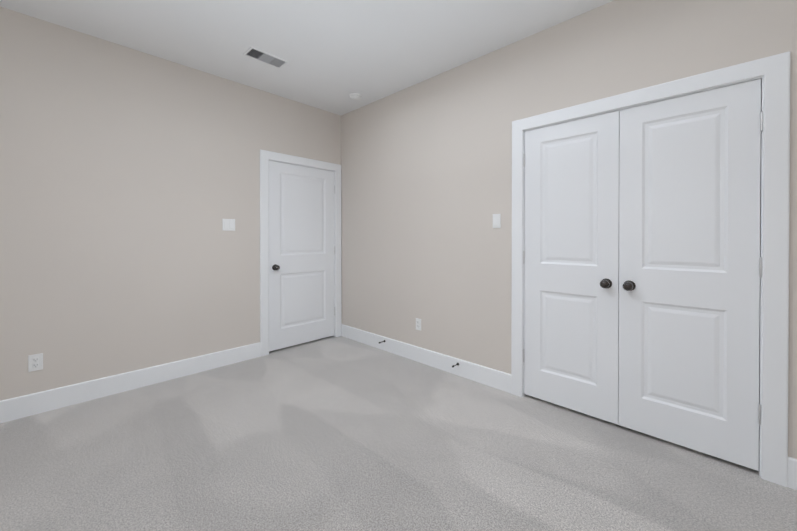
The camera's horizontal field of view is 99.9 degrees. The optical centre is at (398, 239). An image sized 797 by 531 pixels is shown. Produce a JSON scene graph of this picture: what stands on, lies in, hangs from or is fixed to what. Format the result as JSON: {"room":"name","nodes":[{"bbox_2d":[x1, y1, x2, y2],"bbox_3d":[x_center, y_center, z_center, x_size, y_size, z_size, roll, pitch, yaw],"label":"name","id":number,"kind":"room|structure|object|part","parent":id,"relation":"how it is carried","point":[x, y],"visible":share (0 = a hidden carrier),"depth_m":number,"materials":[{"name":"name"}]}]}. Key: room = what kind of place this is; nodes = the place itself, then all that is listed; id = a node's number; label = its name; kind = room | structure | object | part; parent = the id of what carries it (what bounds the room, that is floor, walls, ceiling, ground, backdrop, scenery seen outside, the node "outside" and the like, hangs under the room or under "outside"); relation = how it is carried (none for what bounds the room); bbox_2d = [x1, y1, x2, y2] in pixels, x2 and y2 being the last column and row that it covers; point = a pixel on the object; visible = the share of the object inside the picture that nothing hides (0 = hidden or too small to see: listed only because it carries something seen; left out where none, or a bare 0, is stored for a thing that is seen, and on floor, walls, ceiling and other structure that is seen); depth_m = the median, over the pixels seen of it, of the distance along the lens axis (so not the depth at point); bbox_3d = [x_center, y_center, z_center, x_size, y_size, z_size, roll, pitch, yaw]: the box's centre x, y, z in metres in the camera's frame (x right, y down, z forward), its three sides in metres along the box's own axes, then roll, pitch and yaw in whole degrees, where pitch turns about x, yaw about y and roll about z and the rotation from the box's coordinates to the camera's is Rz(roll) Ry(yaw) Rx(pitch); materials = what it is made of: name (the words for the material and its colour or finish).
{"room":"empty bedroom","nodes":[
{"label":"empty bedroom","id":0,"kind":"room"},
{"bbox_2d":[0,7,339,400],"bbox_3d":[-2.058,-0.168,2.905,0.160,2.740,3.660,0,0,44],"label":"wall","id":1,"kind":"structure","parent":0,"point":[128,180],"depth_m":2.66,"materials":[{"name":"beige paint"}]},
{"bbox_2d":[28,353,42,371],"bbox_3d":[-2.511,0.849,2.320,0.008,0.114,0.070,0,0,44],"label":"outlet","id":2,"kind":"object","parent":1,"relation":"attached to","point":[35,362],"visible":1,"depth_m":2.32,"materials":[{"name":"white plastic"}]},
{"bbox_2d":[0,342,260,422],"bbox_3d":[-2.341,1.132,2.494,0.014,0.145,2.647,0,0,44],"label":"baseboard","id":3,"kind":"structure","parent":1,"relation":"attached to","point":[15,408],"depth_m":2.62,"materials":[{"name":"white paint"}]},
{"bbox_2d":[222,219,234,230],"bbox_3d":[-1.631,-0.145,3.224,0.011,0.114,0.116,0,0,44],"label":"light switch","id":4,"kind":"object","parent":1,"relation":"attached to","point":[228,224],"depth_m":3.22,"materials":[{"name":"white plastic"}]},
{"bbox_2d":[260,149,341,356],"bbox_3d":[-1.066,0.135,3.804,0.019,2.125,1.016,0,0,44],"label":"door frame","id":5,"kind":"structure","parent":1,"relation":"attached to","point":[266,156],"depth_m":3.49,"materials":[{"name":"white paint"}]},
{"bbox_2d":[269,161,333,350],"bbox_3d":[-1.060,0.171,3.799,0.108,2.005,0.824,0,0,44],"label":"door","id":6,"kind":"structure","parent":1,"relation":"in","point":[301,254],"depth_m":3.78,"materials":[{"name":"white paint"}]},
{"bbox_3d":[-1.287,0.294,3.541,0.073,0.065,0.065,0,0,44],"label":"knob","id":7,"kind":"part","parent":6,"relation":"part of","materials":[{"name":"black metal"}]},
{"bbox_2d":[0,0,613,115],"bbox_3d":[-0.544,-1.590,1.434,4.370,0.120,4.020,0,0,44],"label":"ceiling","id":8,"kind":"structure","parent":0,"point":[335,53],"depth_m":2.49,"materials":[{"name":"white paint"}]},
{"bbox_2d":[243,46,288,68],"bbox_3d":[-1.117,-1.534,2.834,0.172,0.007,0.325,0,0,44],"label":"ceiling vent","id":9,"kind":"object","parent":8,"relation":"in","point":[264,57],"visible":1,"depth_m":2.82,"materials":[{"name":"white metal"}]},
{"bbox_2d":[350,93,361,99],"bbox_3d":[-0.457,-1.520,3.575,0.128,0.042,0.128,0,0,44],"label":"smoke detector","id":10,"kind":"object","parent":8,"relation":"attached to","point":[355,96],"visible":0.98,"depth_m":3.54,"materials":[{"name":"white plastic"}]},
{"bbox_2d":[0,336,796,530],"bbox_3d":[-0.544,1.260,1.450,4.370,0.100,4.020,0,0,44],"label":"floor","id":11,"kind":"structure","parent":0,"point":[332,433],"depth_m":1.82,"materials":[{"name":"grey carpet"}]},
{"bbox_2d":[511,51,789,486],"bbox_3d":[1.391,0.144,2.123,1.417,2.125,0.108,0,0,44],"label":"closet","id":12,"kind":"object","parent":11,"relation":"on","point":[773,71],"depth_m":1.97,"materials":[{"name":"white paint"}]},
{"bbox_3d":[1.167,0.179,2.340,0.621,2.005,0.108,0,0,44],"label":"closet door leaf","id":13,"kind":"part","parent":12,"relation":"part of","materials":[{"name":"white wood"}]},
{"bbox_3d":[1.330,0.284,2.158,0.065,0.065,0.073,0,0,44],"label":"knob","id":14,"kind":"part","parent":12,"relation":"part of","materials":[{"name":"black metal"}]},
{"bbox_3d":[1.420,0.287,2.071,0.065,0.065,0.073,0,0,44],"label":"knob","id":15,"kind":"part","parent":12,"relation":"part of","materials":[{"name":"black metal"}]},
{"bbox_3d":[1.615,0.181,1.906,0.621,2.005,0.108,0,0,44],"label":"closet door leaf","id":16,"kind":"part","parent":12,"relation":"part of","materials":[{"name":"white wood"}]},
{"bbox_2d":[340,0,796,458],"bbox_3d":[0.790,-0.167,2.823,4.370,2.740,0.180,0,0,44],"label":"wall","id":17,"kind":"structure","parent":0,"point":[426,165],"depth_m":2.83,"materials":[{"name":"beige paint"}]},
{"bbox_2d":[416,318,420,330],"bbox_3d":[0.196,0.832,3.300,0.070,0.114,0.008,0,0,44],"label":"outlet","id":18,"kind":"object","parent":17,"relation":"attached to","point":[418,324],"visible":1,"depth_m":3.29,"materials":[{"name":"white plastic"}]},
{"bbox_2d":[341,324,510,392],"bbox_3d":[0.084,1.127,3.405,2.236,0.145,0.014,0,0,44],"label":"baseboard","id":19,"kind":"structure","parent":17,"relation":"attached to","point":[500,380],"depth_m":3.14,"materials":[{"name":"white paint"}]},
{"bbox_2d":[493,214,500,227],"bbox_3d":[0.793,-0.153,2.715,0.070,0.114,0.011,0,0,44],"label":"light switch","id":20,"kind":"object","parent":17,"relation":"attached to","point":[496,220],"visible":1,"depth_m":2.71,"materials":[{"name":"white plastic"}]},
{"bbox_2d":[788,457,796,489],"bbox_3d":[2.040,1.137,1.515,0.367,0.145,0.014,0,0,44],"label":"baseboard","id":21,"kind":"structure","parent":17,"relation":"attached to","point":[792,462],"depth_m":1.63,"materials":[{"name":"white paint"}]}
]}

